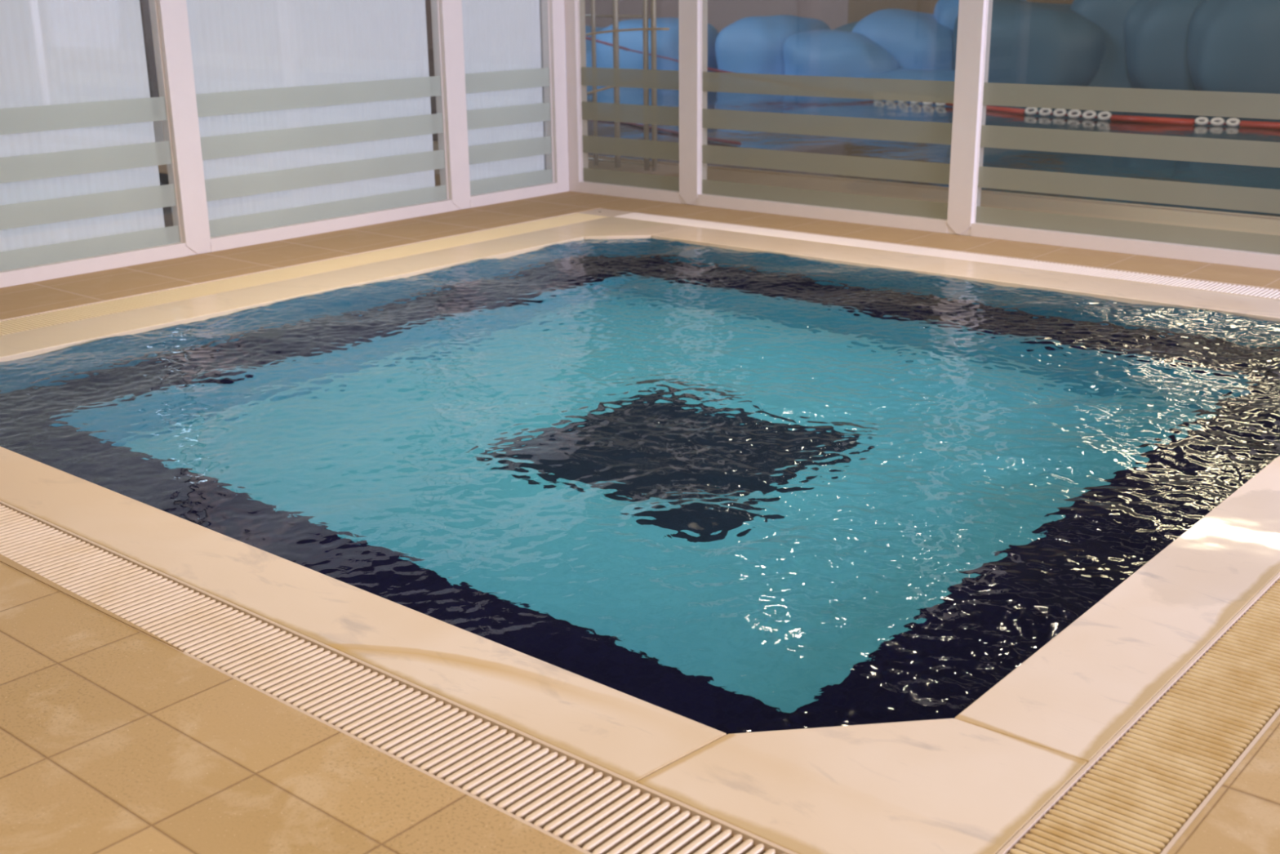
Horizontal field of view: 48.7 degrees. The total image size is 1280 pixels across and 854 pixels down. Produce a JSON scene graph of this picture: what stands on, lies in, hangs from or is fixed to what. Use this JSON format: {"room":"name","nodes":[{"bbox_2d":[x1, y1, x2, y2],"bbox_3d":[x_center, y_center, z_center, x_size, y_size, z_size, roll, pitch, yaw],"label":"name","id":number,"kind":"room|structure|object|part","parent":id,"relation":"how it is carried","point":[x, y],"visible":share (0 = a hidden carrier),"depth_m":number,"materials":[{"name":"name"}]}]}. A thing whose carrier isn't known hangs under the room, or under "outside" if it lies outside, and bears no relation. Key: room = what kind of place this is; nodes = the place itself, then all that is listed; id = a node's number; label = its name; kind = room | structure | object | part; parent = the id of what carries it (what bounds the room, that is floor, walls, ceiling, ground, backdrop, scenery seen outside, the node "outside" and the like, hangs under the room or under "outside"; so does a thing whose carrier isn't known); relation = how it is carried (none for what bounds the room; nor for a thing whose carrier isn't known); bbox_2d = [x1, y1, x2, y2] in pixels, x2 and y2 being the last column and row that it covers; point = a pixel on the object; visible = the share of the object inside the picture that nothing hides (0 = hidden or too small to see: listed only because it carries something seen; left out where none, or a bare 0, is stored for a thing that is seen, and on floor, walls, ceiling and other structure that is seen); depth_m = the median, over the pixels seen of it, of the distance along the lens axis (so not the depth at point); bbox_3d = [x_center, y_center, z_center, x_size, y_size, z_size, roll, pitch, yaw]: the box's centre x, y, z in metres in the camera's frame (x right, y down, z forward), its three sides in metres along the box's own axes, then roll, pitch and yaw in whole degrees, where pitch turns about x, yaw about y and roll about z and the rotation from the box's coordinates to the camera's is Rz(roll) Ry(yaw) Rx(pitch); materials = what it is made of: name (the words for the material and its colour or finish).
{"room":"indoor swimming pool","nodes":[
{"label":"indoor swimming pool","id":0,"kind":"room"},
{"bbox_2d":[0,0,568,288],"bbox_3d":[-3.024,-2.005,7.561,0.114,2.350,7.600,14,22,38],"label":"window frame","id":1,"kind":"structure","parent":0,"point":[169,18],"depth_m":8.79,"materials":[{"name":"white metal"}]},
{"bbox_2d":[0,0,164,252],"bbox_3d":[-3.401,-2.036,7.200,0.008,2.605,1.925,14,22,38],"label":"curtain","id":2,"kind":"object","parent":1,"relation":"hanging from","point":[52,52],"visible":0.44,"depth_m":7.68,"materials":[{"name":"white fabric"}]},
{"bbox_2d":[0,96,180,271],"bbox_3d":[-3.330,-1.889,7.205,0.007,2.192,1.991,14,22,38],"label":"window stripes","id":3,"kind":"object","parent":1,"relation":"in","point":[77,115],"depth_m":7.72,"materials":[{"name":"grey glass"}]},
{"bbox_2d":[186,0,435,220],"bbox_3d":[-2.030,-2.542,8.758,0.008,2.605,1.875,14,22,38],"label":"curtain","id":4,"kind":"object","parent":1,"relation":"hanging from","point":[237,45],"visible":0.48,"depth_m":8.83,"materials":[{"name":"white fabric"}]},
{"bbox_2d":[195,75,446,237],"bbox_3d":[-1.965,-2.393,8.757,0.007,2.192,1.927,14,22,38],"label":"window stripes","id":5,"kind":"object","parent":1,"relation":"in","point":[217,104],"depth_m":8.88,"materials":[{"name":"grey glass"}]},
{"bbox_2d":[461,0,546,181],"bbox_3d":[-0.936,-2.945,10.001,0.007,2.605,1.085,14,22,38],"label":"curtain","id":6,"kind":"object","parent":1,"relation":"hanging from","point":[499,35],"visible":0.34,"depth_m":10.09,"materials":[{"name":"white fabric"}]},
{"bbox_2d":[465,67,552,195],"bbox_3d":[-0.948,-2.768,9.912,0.007,2.192,0.885,14,22,38],"label":"window stripes","id":7,"kind":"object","parent":1,"relation":"in","point":[535,77],"depth_m":10.11,"materials":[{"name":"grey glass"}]},
{"bbox_2d":[159,173,439,222],"bbox_3d":[-0.445,-5.201,24.373,42.000,0.100,18.250,14,22,38],"label":"floor","id":8,"kind":"structure","parent":0,"point":[163,178],"depth_m":17.75,"materials":[{"name":"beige tile"}]},
{"bbox_2d":[144,45,1279,217],"bbox_3d":[-1.284,-5.619,23.200,42.000,0.012,15.640,14,22,38],"label":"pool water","id":9,"kind":"object","parent":8,"relation":"on","point":[1230,175],"visible":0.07,"depth_m":14.86,"materials":[{"name":"teal liquid"}]},
{"bbox_2d":[619,122,741,145],"bbox_3d":[0.183,-3.329,15.802,0.089,0.032,3.651,-9,19,-24],"label":"rope","id":10,"kind":"object","parent":9,"relation":"on","point":[627,123],"visible":0.47,"depth_m":15.34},
{"bbox_2d":[585,36,1279,129],"bbox_3d":[3.856,-4.511,18.277,0.805,0.755,14.688,-16,23,-41],"label":"lane rope","id":11,"kind":"object","parent":9,"relation":"on","point":[1263,125],"visible":0.69,"depth_m":16.23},
{"bbox_2d":[564,0,1279,93],"bbox_3d":[3.171,-6.062,23.337,17.015,2.962,3.923,15,23,41],"label":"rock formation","id":12,"kind":"object","parent":8,"relation":"on","point":[1226,46],"visible":0.37,"depth_m":20.17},
{"bbox_2d":[425,0,848,48],"bbox_3d":[-4.027,-11.978,34.543,21.500,6.800,0.200,14,22,38],"label":"wall","id":13,"kind":"structure","parent":0,"point":[722,14],"depth_m":30.19,"materials":[{"name":"paint"}]},
{"bbox_2d":[0,191,1279,853],"bbox_3d":[-0.058,0.440,4.101,9.600,0.300,10.000,14,22,38],"label":"floor","id":14,"kind":"structure","parent":0,"point":[114,739],"depth_m":2.95,"materials":[{"name":"beige tile"}]},
{"bbox_2d":[0,212,610,336],"bbox_3d":[-2.005,-0.748,7.680,0.317,0.140,5.265,14,22,38],"label":"pool coping","id":15,"kind":"object","parent":14,"relation":"in","point":[74,313],"visible":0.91,"depth_m":7.67,"materials":[{"name":"beige stone"}]},
{"bbox_2d":[0,500,797,853],"bbox_3d":[-1.646,0.416,3.967,5.861,0.140,0.243,14,22,38],"label":"drain grate","id":16,"kind":"object","parent":14,"relation":"in","point":[588,806],"visible":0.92,"depth_m":3.06,"materials":[{"name":"beige plastic"}]},
{"bbox_2d":[0,553,183,652],"bbox_3d":[-1.951,0.315,4.060,2.300,0.004,0.031,14,22,38],"label":"trim","id":17,"kind":"structure","parent":16,"relation":"on","point":[3,559],"depth_m":3.67,"materials":[{"name":"beige tile"}]},
{"bbox_2d":[577,208,1279,299],"bbox_3d":[1.891,-0.889,7.989,5.861,0.140,0.252,14,22,38],"label":"drain grate","id":18,"kind":"object","parent":14,"relation":"in","point":[1212,286],"visible":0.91,"depth_m":8.02,"materials":[{"name":"beige plastic"}]},
{"bbox_3d":[-0.234,-1.400,9.693,0.317,0.137,0.252,14,22,38],"label":"corner plate","id":19,"kind":"part","parent":18,"relation":"part of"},
{"bbox_2d":[996,571,1279,853],"bbox_3d":[2.277,0.284,4.248,0.237,0.140,5.265,14,22,38],"label":"drain grate","id":20,"kind":"object","parent":14,"relation":"in","point":[1144,788],"visible":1,"depth_m":2.86,"materials":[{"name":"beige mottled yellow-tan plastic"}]},
{"bbox_3d":[0.142,0.241,6.015,4.637,1.006,4.596,14,22,38],"label":"swimming pool","id":21,"kind":"object","parent":14,"relation":"in","visible":0},
{"bbox_2d":[0,230,584,361],"bbox_3d":[-1.766,-0.726,7.421,0.376,0.032,3.984,14,22,38],"label":"coping slab","id":22,"kind":"object","parent":21,"relation":"on","point":[31,343],"visible":0.97,"depth_m":7.16,"materials":[{"name":"stone"}]},
{"bbox_2d":[0,446,726,782],"bbox_3d":[-1.422,0.320,4.086,3.964,0.032,0.263,14,22,38],"label":"coping slab","id":23,"kind":"object","parent":21,"relation":"on","point":[631,737],"visible":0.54,"depth_m":3.44,"materials":[{"name":"stone"}]},
{"bbox_2d":[541,217,689,239],"bbox_3d":[-0.152,-1.250,9.029,0.679,0.032,0.679,14,22,38],"label":"coping slab","id":24,"kind":"object","parent":21,"relation":"on","point":[608,228],"visible":0.77,"depth_m":9.01,"materials":[{"name":"stone"}]},
{"bbox_2d":[0,237,1279,734],"bbox_3d":[0.141,-0.264,5.857,4.661,0.050,4.623,14,22,38],"label":"pool water","id":25,"kind":"object","parent":21,"relation":"in","point":[726,491],"visible":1,"depth_m":4.79,"materials":[{"name":"teal liquid"}]},
{"bbox_2d":[636,718,1087,853],"bbox_3d":[0.446,0.698,2.816,0.657,0.032,0.626,14,22,38],"label":"coping slab","id":26,"kind":"object","parent":21,"relation":"on","point":[944,785],"visible":0.79,"depth_m":2.76,"materials":[{"name":"stone"}]},
{"bbox_2d":[651,226,1279,320],"bbox_3d":[1.730,-0.851,7.692,3.995,0.032,0.406,14,22,38],"label":"coping slab","id":27,"kind":"object","parent":21,"relation":"on","point":[1122,291],"visible":0.97,"depth_m":7.51,"materials":[{"name":"stone"}]},
{"bbox_2d":[954,455,1279,762],"bbox_3d":[2.034,0.198,4.350,0.294,0.032,3.904,14,22,38],"label":"coping slab","id":28,"kind":"object","parent":21,"relation":"on","point":[1076,692],"visible":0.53,"depth_m":3.38,"materials":[{"name":"stone"}]},
{"bbox_2d":[153,120,1279,266],"bbox_3d":[-6.835,-3.519,16.907,42.000,0.312,1.640,14,22,38],"label":"floor","id":29,"kind":"structure","parent":0,"point":[1230,221],"depth_m":10.12,"materials":[{"name":"tile"}]},
{"bbox_2d":[585,0,669,171],"bbox_3d":[-0.190,-3.337,11.611,1.170,2.400,0.114,14,22,38],"label":"rack","id":30,"kind":"object","parent":29,"relation":"on","point":[615,15],"visible":0.77,"depth_m":11.66,"materials":[{"name":"metal"}]},
{"bbox_2d":[564,0,1279,271],"bbox_3d":[2.408,-2.204,8.001,7.610,2.350,0.114,14,22,38],"label":"window frame","id":31,"kind":"structure","parent":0,"point":[975,16],"depth_m":8.91,"materials":[{"name":"white metal"}]},
{"bbox_2d":[581,66,679,191],"bbox_3d":[-0.070,-2.799,9.979,0.955,2.192,0.007,14,22,38],"label":"window stripes","id":32,"kind":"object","parent":31,"relation":"in","point":[598,77],"depth_m":10.18,"materials":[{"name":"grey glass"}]},
{"bbox_2d":[702,71,954,219],"bbox_3d":[1.163,-2.502,8.991,1.935,2.192,0.007,14,22,38],"label":"window stripes","id":33,"kind":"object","parent":31,"relation":"in","point":[881,89],"depth_m":9.14,"materials":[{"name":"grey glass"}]},
{"bbox_2d":[975,82,1279,254],"bbox_3d":[2.789,-2.110,7.687,1.983,2.192,0.007,14,22,38],"label":"window stripes","id":34,"kind":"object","parent":31,"relation":"in","point":[1197,103],"depth_m":7.90,"materials":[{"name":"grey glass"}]},
{"bbox_2d":[847,0,1074,23],"bbox_3d":[12.077,-8.098,21.635,20.500,6.800,0.200,14,22,38],"label":"wall panel","id":35,"kind":"object","parent":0,"point":[858,10],"depth_m":27.75,"materials":[{"name":"beige paint"}]}
]}

